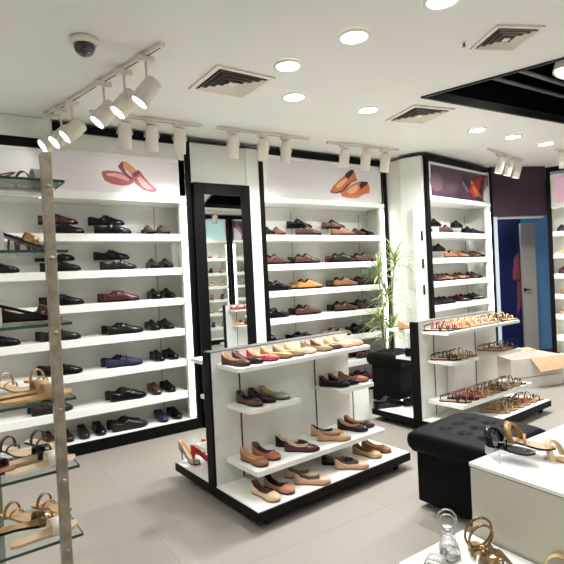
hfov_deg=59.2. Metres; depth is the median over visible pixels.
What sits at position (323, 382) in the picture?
shoe
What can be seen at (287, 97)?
diffuser
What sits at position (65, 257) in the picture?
loafer
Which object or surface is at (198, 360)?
shelf
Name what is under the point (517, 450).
sandal
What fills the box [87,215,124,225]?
loafer
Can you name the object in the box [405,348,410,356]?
shoe
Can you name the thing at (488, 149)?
track
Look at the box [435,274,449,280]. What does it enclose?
shoe
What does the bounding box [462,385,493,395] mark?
sandal
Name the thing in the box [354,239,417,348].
potted palm
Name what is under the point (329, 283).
shoe
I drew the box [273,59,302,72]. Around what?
recessed light
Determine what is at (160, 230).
shoe
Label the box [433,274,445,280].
shoe
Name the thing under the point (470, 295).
shoe
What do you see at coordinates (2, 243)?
block
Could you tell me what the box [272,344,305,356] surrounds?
shoe
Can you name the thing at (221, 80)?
ceiling vent
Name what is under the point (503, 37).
ceiling vent
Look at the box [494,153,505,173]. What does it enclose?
track spotlight
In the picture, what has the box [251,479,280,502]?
flat shoe
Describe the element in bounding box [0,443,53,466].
sandal
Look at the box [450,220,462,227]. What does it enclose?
shoe
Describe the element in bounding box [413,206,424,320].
column
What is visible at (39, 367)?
loafer
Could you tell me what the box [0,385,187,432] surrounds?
shelf
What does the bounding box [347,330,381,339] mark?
shelf
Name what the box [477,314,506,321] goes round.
sandal
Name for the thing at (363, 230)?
shoe
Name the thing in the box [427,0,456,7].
diffuser
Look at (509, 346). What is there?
sandal
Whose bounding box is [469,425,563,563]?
display table
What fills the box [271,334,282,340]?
shoe
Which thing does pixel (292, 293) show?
shelf
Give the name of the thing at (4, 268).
loafer
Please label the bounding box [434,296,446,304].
shoe
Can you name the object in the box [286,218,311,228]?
shoe
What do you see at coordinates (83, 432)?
shoe
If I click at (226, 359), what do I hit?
shoe
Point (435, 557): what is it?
sandal
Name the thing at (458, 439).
seat cushion
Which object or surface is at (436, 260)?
shelf
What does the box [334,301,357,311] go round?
shoe
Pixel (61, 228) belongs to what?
loafer
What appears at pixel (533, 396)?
sandal
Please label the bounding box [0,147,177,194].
poster
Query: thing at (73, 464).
glass shelf
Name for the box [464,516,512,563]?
sandal
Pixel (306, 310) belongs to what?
shoe
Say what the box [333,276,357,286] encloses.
shoe
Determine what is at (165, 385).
shoe
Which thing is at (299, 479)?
flat shoe
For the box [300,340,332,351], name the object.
shoe
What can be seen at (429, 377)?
gondola
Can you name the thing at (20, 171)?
sandal
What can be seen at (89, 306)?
shelf
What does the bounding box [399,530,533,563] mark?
pedestal
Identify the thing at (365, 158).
track spotlight
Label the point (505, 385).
sandal
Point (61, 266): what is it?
loafer
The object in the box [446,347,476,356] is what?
sandal
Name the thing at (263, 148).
track spotlight
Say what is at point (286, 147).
track spotlight
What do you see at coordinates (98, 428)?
shoe
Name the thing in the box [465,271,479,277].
shoe
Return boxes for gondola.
[175,331,410,524]
[372,310,550,425]
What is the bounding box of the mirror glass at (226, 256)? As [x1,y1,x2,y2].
[204,194,248,349]
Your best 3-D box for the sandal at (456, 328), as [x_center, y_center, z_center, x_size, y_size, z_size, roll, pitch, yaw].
[1.396,0.368,4.226,0.259,0.079,0.093,-2,1,20]
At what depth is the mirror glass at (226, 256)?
4.81 m
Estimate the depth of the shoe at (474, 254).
6.65 m
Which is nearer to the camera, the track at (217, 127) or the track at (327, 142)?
the track at (217, 127)
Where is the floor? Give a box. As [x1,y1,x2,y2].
[2,368,563,563]
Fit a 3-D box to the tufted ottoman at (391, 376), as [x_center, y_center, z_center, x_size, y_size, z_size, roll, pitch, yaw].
[1.207,0.999,5.278,0.410,0.544,0.450,-2,1,45]
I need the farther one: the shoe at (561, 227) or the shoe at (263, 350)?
the shoe at (561, 227)
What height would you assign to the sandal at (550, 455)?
0.090 m
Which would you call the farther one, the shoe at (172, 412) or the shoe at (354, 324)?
the shoe at (354, 324)
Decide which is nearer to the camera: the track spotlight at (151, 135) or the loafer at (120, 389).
the track spotlight at (151, 135)
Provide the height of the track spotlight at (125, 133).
0.261 m
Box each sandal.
[0,304,61,319]
[0,373,34,393]
[0,379,49,401]
[0,435,36,458]
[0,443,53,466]
[0,457,15,475]
[0,501,37,522]
[0,507,58,535]
[1,383,71,405]
[2,170,28,176]
[3,232,43,248]
[5,449,74,477]
[7,234,43,249]
[9,516,78,549]
[23,368,65,385]
[24,429,54,449]
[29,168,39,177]
[31,492,71,512]
[423,322,454,331]
[423,543,446,563]
[430,321,461,329]
[430,351,461,360]
[436,509,460,562]
[437,319,468,328]
[438,349,469,358]
[439,392,471,403]
[444,318,475,327]
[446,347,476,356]
[447,390,479,400]
[451,318,481,326]
[455,388,486,397]
[458,316,488,324]
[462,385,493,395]
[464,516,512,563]
[465,315,494,323]
[469,383,500,392]
[471,314,500,322]
[476,381,507,390]
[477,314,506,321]
[477,342,506,350]
[479,403,510,413]
[483,313,511,320]
[483,341,512,349]
[483,379,513,388]
[484,425,535,455]
[486,401,517,410]
[489,312,517,319]
[489,340,517,348]
[490,377,519,386]
[493,398,524,407]
[496,375,525,384]
[500,396,530,405]
[504,421,555,450]
[507,394,537,402]
[513,391,543,400]
[544,437,563,462]
[544,551,563,563]
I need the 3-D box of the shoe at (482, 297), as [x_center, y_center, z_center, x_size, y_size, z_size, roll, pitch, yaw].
[2.615,0.183,6.743,0.271,0.097,0.074,-2,1,39]
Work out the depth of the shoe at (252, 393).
3.13 m
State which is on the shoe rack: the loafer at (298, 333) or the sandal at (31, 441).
the sandal at (31, 441)
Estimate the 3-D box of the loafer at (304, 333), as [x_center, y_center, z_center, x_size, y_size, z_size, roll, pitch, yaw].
[0.260,0.598,5.468,0.312,0.098,0.099,-3,1,-28]
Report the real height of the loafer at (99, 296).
0.098 m
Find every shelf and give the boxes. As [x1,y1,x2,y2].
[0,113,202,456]
[0,179,62,197]
[0,252,66,258]
[0,268,181,281]
[0,320,69,327]
[0,327,184,355]
[0,357,186,389]
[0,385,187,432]
[0,386,74,409]
[0,441,78,483]
[0,500,82,559]
[4,233,180,244]
[15,297,183,313]
[190,356,202,364]
[196,441,206,452]
[216,344,369,372]
[227,395,299,414]
[227,424,384,476]
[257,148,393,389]
[266,235,379,242]
[268,261,376,270]
[269,284,381,297]
[270,307,382,324]
[315,381,373,393]
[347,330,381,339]
[348,357,368,366]
[389,327,409,332]
[396,354,410,360]
[421,320,519,335]
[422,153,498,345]
[427,356,478,365]
[427,378,531,409]
[432,232,486,240]
[433,257,487,263]
[434,278,488,287]
[435,299,489,311]
[475,348,520,355]
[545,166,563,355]
[552,231,563,236]
[553,253,563,258]
[554,273,563,278]
[555,293,563,298]
[556,313,563,319]
[557,333,563,340]
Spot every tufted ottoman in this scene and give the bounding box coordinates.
[366,348,411,400]
[407,413,545,519]
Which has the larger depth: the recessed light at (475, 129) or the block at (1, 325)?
the recessed light at (475, 129)
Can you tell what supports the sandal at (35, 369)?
on the shoe rack
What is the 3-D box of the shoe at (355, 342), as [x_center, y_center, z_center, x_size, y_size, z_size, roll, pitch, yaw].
[0.480,0.422,3.594,0.225,0.075,0.082,-2,1,20]
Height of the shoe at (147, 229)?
0.099 m
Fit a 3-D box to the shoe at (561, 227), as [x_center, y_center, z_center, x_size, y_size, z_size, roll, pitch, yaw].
[3.918,-0.759,6.932,0.078,0.102,0.284,-3,1,9]
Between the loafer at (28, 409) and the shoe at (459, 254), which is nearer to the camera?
the loafer at (28, 409)
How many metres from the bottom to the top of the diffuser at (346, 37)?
0.003 m
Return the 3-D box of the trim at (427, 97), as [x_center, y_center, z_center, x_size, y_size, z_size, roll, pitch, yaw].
[3.504,-1.560,3.844,3.996,0.011,2.752,-3,1,-33]
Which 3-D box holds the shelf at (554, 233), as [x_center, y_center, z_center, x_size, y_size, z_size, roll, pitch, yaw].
[4.488,-0.697,6.534,1.645,0.065,0.316,-2,1,39]
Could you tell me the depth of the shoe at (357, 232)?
5.95 m
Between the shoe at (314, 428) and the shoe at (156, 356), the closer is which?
the shoe at (314, 428)
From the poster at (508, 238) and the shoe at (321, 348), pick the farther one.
the poster at (508, 238)
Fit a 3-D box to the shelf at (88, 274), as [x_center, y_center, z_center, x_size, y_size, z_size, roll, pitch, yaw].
[-2.032,-0.042,4.064,2.445,0.065,0.316,-3,1,-33]
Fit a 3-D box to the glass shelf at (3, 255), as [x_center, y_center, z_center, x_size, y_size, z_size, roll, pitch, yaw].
[-1.109,-0.093,1.731,0.600,0.008,0.360,-3,1,-36]
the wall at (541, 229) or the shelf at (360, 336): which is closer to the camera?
the shelf at (360, 336)
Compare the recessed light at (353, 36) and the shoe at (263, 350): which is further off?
the shoe at (263, 350)
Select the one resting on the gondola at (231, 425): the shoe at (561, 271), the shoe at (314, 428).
the shoe at (314, 428)
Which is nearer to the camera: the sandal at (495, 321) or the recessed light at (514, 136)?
the sandal at (495, 321)
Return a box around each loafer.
[0,263,19,272]
[0,336,20,346]
[27,402,66,413]
[31,403,72,416]
[34,254,74,261]
[35,332,48,340]
[37,214,77,225]
[37,364,74,375]
[38,297,42,304]
[39,329,80,341]
[40,260,80,271]
[41,363,82,376]
[43,294,83,305]
[55,223,83,233]
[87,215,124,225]
[93,249,129,260]
[94,223,131,233]
[97,291,117,302]
[99,259,136,269]
[100,354,133,366]
[101,322,121,334]
[102,290,139,302]
[105,387,138,399]
[106,322,142,334]
[106,355,142,367]
[106,415,141,429]
[110,388,146,402]
[112,417,147,432]
[285,331,301,338]
[293,332,312,337]
[322,327,335,333]
[329,327,350,335]
[348,350,362,357]
[349,370,361,375]
[355,371,371,378]
[356,349,373,358]
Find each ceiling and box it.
[0,0,563,178]
[445,62,563,115]
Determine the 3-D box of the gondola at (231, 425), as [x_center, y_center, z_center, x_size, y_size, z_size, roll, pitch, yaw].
[0.057,0.877,3.497,1.310,0.944,1.030,-3,1,-38]
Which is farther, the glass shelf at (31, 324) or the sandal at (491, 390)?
the sandal at (491, 390)
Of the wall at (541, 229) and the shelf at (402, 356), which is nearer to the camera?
the shelf at (402, 356)
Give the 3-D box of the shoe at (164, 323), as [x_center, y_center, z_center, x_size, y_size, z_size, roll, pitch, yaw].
[-1.100,0.388,4.674,0.088,0.099,0.270,-3,1,-42]
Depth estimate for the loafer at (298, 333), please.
5.51 m
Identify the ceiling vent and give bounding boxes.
[189,64,275,99]
[385,105,454,124]
[469,24,545,51]
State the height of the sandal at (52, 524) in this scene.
0.051 m
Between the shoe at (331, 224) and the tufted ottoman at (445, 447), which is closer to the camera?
the tufted ottoman at (445, 447)
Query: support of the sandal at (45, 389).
on the shoe rack
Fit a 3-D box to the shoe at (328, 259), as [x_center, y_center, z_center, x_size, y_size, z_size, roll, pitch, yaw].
[0.649,-0.287,5.879,0.328,0.117,0.090,-3,1,-32]
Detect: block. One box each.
[0,230,4,249]
[0,308,2,326]
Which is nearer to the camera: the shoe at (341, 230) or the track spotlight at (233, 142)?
the track spotlight at (233, 142)
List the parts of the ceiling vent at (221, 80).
plate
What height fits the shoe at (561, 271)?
0.102 m
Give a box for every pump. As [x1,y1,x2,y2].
[179,439,200,464]
[190,444,206,465]
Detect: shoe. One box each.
[2,309,47,322]
[41,430,53,441]
[66,428,73,442]
[77,424,89,438]
[92,420,105,435]
[141,225,155,233]
[144,319,159,330]
[146,258,159,268]
[147,288,160,298]
[147,382,161,394]
[149,349,164,361]
[154,409,168,422]
[156,225,169,233]
[157,318,173,328]
[158,258,172,267]
[159,288,174,297]
[160,379,175,391]
[162,348,178,359]
[166,407,181,419]
[221,352,250,366]
[232,350,263,363]
[236,390,262,406]
[246,348,278,361]
[248,387,275,402]
[259,385,289,399]
[260,346,292,358]
[266,226,274,234]
[267,254,290,264]
[269,280,291,290]
[270,307,289,318]
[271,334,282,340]
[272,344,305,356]
[273,227,285,234]
[275,434,308,446]
[284,343,316,353]
[284,439,319,452]
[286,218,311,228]
[288,254,301,263]
[288,304,303,314]
[290,278,304,288]
[295,225,321,234]
[295,253,319,263]
[295,305,320,315]
[297,278,322,288]
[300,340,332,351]
[310,339,342,349]
[311,424,343,435]
[317,429,350,441]
[319,375,349,387]
[321,219,344,228]
[323,337,353,347]
[325,253,338,262]
[326,277,339,286]
[327,301,340,310]
[328,373,358,384]
[331,226,354,234]
[332,252,355,262]
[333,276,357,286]
[333,335,363,345]
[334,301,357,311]
[337,418,367,431]
[338,371,368,382]
[344,415,374,427]
[345,323,358,332]
[349,299,361,305]
[352,228,365,234]
[352,323,373,333]
[354,252,375,261]
[355,275,377,284]
[356,299,377,308]
[360,229,373,234]
[373,395,402,408]
[403,396,412,406]
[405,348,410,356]
[431,218,441,226]
[432,243,445,250]
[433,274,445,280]
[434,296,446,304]
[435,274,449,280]
[437,296,451,303]
[439,224,452,231]
[440,273,453,279]
[441,296,455,302]
[444,250,456,257]
[448,294,468,300]
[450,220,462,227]
[452,272,466,278]
[452,293,472,300]
[455,251,469,257]
[461,226,474,232]
[464,292,484,298]
[464,293,480,299]
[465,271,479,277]
[468,251,481,256]
[557,224,563,230]
[559,266,563,273]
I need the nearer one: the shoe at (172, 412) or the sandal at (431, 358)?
the sandal at (431, 358)
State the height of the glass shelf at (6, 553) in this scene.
0.008 m
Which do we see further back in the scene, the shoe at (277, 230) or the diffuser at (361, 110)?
the shoe at (277, 230)
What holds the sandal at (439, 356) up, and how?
on the gondola at (429, 377)
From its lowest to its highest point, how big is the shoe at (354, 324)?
0.117 m
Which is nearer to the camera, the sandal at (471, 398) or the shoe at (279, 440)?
the shoe at (279, 440)
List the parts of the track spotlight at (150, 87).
stem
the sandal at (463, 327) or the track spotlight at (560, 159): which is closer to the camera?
the sandal at (463, 327)
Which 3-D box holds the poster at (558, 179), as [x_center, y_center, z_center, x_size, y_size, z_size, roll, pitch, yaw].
[4.393,-1.295,6.357,1.600,0.366,0.006,-2,1,38]
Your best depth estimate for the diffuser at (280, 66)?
3.18 m
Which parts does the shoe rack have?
post, post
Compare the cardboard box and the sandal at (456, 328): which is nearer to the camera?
the sandal at (456, 328)
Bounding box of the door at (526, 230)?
[493,216,543,349]
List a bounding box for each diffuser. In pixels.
[276,62,299,70]
[284,94,303,100]
[341,32,366,42]
[359,108,376,112]
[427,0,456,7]
[469,128,484,131]
[505,136,520,138]
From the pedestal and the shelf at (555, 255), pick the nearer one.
the pedestal
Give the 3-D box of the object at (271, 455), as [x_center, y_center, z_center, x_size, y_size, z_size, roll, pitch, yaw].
[-0.099,1.050,3.090,0.225,0.075,0.086,-2,1,40]
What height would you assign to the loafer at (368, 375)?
0.098 m
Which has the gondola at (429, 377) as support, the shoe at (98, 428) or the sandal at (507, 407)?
the sandal at (507, 407)
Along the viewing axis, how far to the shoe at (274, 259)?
5.25 m
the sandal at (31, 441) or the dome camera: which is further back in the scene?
the dome camera
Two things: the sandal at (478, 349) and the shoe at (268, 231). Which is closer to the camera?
the sandal at (478, 349)
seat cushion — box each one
[366,348,410,366]
[407,413,545,466]
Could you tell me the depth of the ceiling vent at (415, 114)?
4.31 m
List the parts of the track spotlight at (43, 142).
stem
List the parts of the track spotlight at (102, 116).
stem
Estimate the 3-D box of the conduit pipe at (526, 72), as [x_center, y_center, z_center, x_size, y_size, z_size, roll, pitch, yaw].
[2.636,-1.734,4.437,2.550,0.036,0.036,-3,1,-33]
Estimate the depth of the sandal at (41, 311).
1.76 m
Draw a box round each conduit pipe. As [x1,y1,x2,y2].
[492,77,563,98]
[518,70,563,85]
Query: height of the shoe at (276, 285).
0.117 m
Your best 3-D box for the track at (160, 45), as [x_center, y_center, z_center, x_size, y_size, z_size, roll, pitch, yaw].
[-1.266,-1.320,3.346,1.609,0.023,0.036,-2,1,43]
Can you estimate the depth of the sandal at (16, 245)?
1.85 m
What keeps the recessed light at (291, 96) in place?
in the ceiling at (412, 51)
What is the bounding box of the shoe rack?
[0,151,83,563]
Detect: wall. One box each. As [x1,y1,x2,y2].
[189,142,266,342]
[386,155,428,347]
[497,219,523,347]
[521,202,551,348]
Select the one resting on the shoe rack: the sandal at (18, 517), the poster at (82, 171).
the sandal at (18, 517)
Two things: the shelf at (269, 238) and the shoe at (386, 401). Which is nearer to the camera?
the shoe at (386, 401)
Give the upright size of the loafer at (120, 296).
0.098 m
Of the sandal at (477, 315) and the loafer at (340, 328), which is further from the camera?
the loafer at (340, 328)
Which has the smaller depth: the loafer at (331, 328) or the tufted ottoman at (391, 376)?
the tufted ottoman at (391, 376)
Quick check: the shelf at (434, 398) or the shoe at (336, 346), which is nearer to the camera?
the shoe at (336, 346)
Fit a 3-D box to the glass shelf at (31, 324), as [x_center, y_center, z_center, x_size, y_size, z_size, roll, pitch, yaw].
[-1.097,0.163,1.735,0.600,0.008,0.360,-3,1,-36]
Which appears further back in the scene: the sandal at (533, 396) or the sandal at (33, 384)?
the sandal at (533, 396)
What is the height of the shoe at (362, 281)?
0.117 m
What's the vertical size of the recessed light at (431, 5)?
0.011 m
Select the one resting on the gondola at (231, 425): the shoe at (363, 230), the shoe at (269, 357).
the shoe at (269, 357)
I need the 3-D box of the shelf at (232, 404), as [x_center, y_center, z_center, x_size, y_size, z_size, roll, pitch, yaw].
[-0.111,0.765,3.141,0.400,0.025,0.256,-3,1,-38]
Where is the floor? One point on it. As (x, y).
(130, 503)
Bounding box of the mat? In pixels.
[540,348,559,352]
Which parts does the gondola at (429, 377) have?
post, spine panel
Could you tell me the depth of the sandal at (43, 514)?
1.82 m
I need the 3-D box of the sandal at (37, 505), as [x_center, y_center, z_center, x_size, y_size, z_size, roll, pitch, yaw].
[-0.920,0.875,1.981,0.196,0.060,0.072,-2,1,22]
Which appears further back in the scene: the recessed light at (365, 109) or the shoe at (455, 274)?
the shoe at (455, 274)
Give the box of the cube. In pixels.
[350,388,369,420]
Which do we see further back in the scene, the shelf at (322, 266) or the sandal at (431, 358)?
the shelf at (322, 266)
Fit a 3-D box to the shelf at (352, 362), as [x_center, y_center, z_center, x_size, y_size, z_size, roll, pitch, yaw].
[0.479,0.965,5.708,1.655,0.065,0.316,-3,1,-33]
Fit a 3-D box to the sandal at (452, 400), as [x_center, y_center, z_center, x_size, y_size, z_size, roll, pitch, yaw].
[1.445,0.960,4.137,0.259,0.079,0.093,-2,1,26]
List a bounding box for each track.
[46,42,164,113]
[89,110,200,126]
[216,126,309,139]
[326,141,398,150]
[487,148,522,161]
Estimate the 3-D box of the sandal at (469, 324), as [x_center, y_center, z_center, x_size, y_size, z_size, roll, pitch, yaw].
[1.558,0.358,4.349,0.259,0.079,0.093,-2,1,24]
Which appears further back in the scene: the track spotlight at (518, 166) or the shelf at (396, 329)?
the track spotlight at (518, 166)
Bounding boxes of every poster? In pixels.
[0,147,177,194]
[266,158,381,202]
[430,164,488,202]
[498,228,522,336]
[554,175,563,202]
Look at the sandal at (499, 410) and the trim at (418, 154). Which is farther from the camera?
the trim at (418, 154)
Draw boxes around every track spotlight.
[37,113,57,151]
[48,107,67,148]
[58,100,86,143]
[89,80,115,128]
[109,67,136,119]
[116,117,132,148]
[131,54,161,109]
[144,119,159,151]
[172,123,186,153]
[226,129,239,158]
[257,133,269,161]
[280,136,291,163]
[338,144,349,169]
[360,146,370,170]
[379,148,390,172]
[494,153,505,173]
[503,156,513,175]
[512,159,521,178]
[552,60,563,79]
[557,151,563,168]
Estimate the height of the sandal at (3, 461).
0.051 m
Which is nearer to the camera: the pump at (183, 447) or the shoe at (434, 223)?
the pump at (183, 447)
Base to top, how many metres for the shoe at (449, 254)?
0.104 m
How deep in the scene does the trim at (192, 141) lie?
4.79 m
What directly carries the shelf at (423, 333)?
attached to the gondola at (429, 377)
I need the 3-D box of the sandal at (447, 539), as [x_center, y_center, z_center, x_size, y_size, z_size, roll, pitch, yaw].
[0.724,1.088,2.163,0.090,0.156,0.225,-3,1,14]
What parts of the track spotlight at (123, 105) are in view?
stem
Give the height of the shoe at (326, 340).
0.075 m
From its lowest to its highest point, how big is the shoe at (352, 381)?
0.075 m
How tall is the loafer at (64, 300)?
0.098 m
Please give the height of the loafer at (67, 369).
0.098 m
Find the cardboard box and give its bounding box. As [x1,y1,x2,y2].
[497,347,563,388]
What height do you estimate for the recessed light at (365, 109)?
0.011 m
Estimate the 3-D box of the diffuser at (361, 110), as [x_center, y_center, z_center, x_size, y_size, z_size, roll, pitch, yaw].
[0.716,-1.431,4.133,0.152,0.003,0.152,-3,1,-33]
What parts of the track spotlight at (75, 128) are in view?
stem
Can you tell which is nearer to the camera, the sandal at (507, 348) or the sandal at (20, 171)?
the sandal at (20, 171)
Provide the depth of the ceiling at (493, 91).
4.49 m
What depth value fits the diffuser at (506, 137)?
5.24 m
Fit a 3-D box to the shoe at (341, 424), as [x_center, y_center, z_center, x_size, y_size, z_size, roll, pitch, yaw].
[0.502,1.016,3.528,0.225,0.075,0.082,-2,1,28]
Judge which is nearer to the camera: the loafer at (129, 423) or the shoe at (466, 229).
the loafer at (129, 423)
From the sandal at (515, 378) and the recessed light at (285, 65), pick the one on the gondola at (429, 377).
the sandal at (515, 378)
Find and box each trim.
[189,140,257,149]
[399,154,423,158]
[421,57,563,123]
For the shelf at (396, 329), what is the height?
0.025 m
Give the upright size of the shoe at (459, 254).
0.097 m
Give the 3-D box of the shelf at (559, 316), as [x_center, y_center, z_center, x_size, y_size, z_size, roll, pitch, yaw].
[4.543,0.462,6.550,1.645,0.065,0.316,-2,1,39]
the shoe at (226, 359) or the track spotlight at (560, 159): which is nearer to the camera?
the shoe at (226, 359)
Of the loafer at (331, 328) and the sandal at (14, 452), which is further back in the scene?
the loafer at (331, 328)
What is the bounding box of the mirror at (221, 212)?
[191,182,256,416]
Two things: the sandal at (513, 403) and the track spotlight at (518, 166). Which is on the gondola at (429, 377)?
the sandal at (513, 403)
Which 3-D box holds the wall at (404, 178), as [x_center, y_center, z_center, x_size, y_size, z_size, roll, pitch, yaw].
[1.429,-0.102,6.032,0.155,2.700,0.760,-3,1,-33]
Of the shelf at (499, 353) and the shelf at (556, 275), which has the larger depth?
the shelf at (556, 275)
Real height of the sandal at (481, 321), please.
0.079 m
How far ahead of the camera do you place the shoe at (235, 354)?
3.03 m
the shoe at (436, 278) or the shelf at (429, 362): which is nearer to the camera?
the shelf at (429, 362)
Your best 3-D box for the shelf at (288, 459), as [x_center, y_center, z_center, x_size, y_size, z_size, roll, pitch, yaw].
[0.196,1.086,3.317,1.110,0.030,0.342,-3,1,-38]
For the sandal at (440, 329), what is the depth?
4.14 m
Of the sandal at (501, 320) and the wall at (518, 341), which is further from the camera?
the wall at (518, 341)
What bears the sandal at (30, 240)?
on the shoe rack
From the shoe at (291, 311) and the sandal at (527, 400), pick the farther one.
the shoe at (291, 311)
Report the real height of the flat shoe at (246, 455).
0.075 m
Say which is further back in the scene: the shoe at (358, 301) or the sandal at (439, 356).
the shoe at (358, 301)
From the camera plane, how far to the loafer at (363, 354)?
5.91 m
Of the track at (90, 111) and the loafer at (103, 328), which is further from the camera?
the loafer at (103, 328)
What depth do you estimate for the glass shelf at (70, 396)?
1.71 m
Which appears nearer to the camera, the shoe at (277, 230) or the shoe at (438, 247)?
the shoe at (277, 230)
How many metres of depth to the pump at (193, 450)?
3.41 m
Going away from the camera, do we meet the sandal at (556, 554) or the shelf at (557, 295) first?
the sandal at (556, 554)
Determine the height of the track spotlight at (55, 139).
0.308 m
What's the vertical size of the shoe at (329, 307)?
0.117 m
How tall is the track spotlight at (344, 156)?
0.261 m
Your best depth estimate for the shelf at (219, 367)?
3.11 m
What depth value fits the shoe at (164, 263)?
4.61 m
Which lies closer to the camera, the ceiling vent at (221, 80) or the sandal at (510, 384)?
the ceiling vent at (221, 80)
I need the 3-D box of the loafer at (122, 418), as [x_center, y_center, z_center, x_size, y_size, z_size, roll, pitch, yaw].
[-1.423,1.252,4.481,0.312,0.098,0.099,-3,1,-33]
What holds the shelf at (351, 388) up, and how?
attached to the gondola at (231, 425)
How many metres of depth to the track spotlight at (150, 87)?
2.89 m
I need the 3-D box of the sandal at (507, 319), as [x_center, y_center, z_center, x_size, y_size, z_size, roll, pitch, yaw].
[2.046,0.330,4.717,0.259,0.079,0.093,-2,1,23]
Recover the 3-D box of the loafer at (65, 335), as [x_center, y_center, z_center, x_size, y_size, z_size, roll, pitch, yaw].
[-1.827,0.431,4.090,0.312,0.098,0.099,-3,1,-26]
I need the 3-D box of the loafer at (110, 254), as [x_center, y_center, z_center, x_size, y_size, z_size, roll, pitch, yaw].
[-1.536,-0.245,4.468,0.312,0.098,0.099,-3,1,-29]
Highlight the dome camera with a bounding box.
[69,33,98,57]
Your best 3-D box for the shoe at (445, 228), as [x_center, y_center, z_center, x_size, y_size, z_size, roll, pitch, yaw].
[2.039,-0.660,6.151,0.290,0.104,0.080,-3,1,-40]
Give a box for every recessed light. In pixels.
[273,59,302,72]
[281,92,306,101]
[337,28,370,45]
[356,106,379,113]
[422,0,460,10]
[467,127,487,132]
[503,134,522,139]
[536,141,555,146]
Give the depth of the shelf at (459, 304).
6.23 m
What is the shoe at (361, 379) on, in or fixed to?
on the gondola at (231, 425)
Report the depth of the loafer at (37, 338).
4.09 m
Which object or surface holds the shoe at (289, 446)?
on the gondola at (231, 425)
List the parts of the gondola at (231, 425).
post, spine panel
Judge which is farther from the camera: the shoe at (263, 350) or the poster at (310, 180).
the poster at (310, 180)
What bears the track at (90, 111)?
attached to the ceiling at (412, 51)
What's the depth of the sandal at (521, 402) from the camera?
4.54 m
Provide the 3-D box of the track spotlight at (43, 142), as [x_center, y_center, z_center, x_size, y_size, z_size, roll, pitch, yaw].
[-1.786,-1.143,3.828,0.194,0.303,0.139,-3,1,-33]
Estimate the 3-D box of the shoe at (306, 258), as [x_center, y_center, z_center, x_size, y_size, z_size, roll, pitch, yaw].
[0.286,-0.264,5.500,0.328,0.117,0.090,-3,1,-30]
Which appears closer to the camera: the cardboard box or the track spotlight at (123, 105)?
the track spotlight at (123, 105)
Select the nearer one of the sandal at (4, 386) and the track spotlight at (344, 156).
the sandal at (4, 386)
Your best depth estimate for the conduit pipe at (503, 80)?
4.34 m
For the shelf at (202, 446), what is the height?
0.025 m
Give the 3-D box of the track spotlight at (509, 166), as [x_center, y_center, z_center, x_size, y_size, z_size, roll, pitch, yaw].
[2.790,-1.422,6.107,0.111,0.244,0.132,-3,1,-33]
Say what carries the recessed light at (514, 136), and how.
in the ceiling at (412, 51)
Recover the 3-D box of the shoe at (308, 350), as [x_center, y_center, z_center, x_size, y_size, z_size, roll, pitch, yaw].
[0.122,0.443,3.331,0.225,0.075,0.082,-2,1,17]
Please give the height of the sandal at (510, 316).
0.079 m
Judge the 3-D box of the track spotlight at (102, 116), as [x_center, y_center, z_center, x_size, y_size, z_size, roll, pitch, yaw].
[-1.171,-1.161,3.263,0.188,0.309,0.140,-3,1,-33]
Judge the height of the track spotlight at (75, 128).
0.307 m

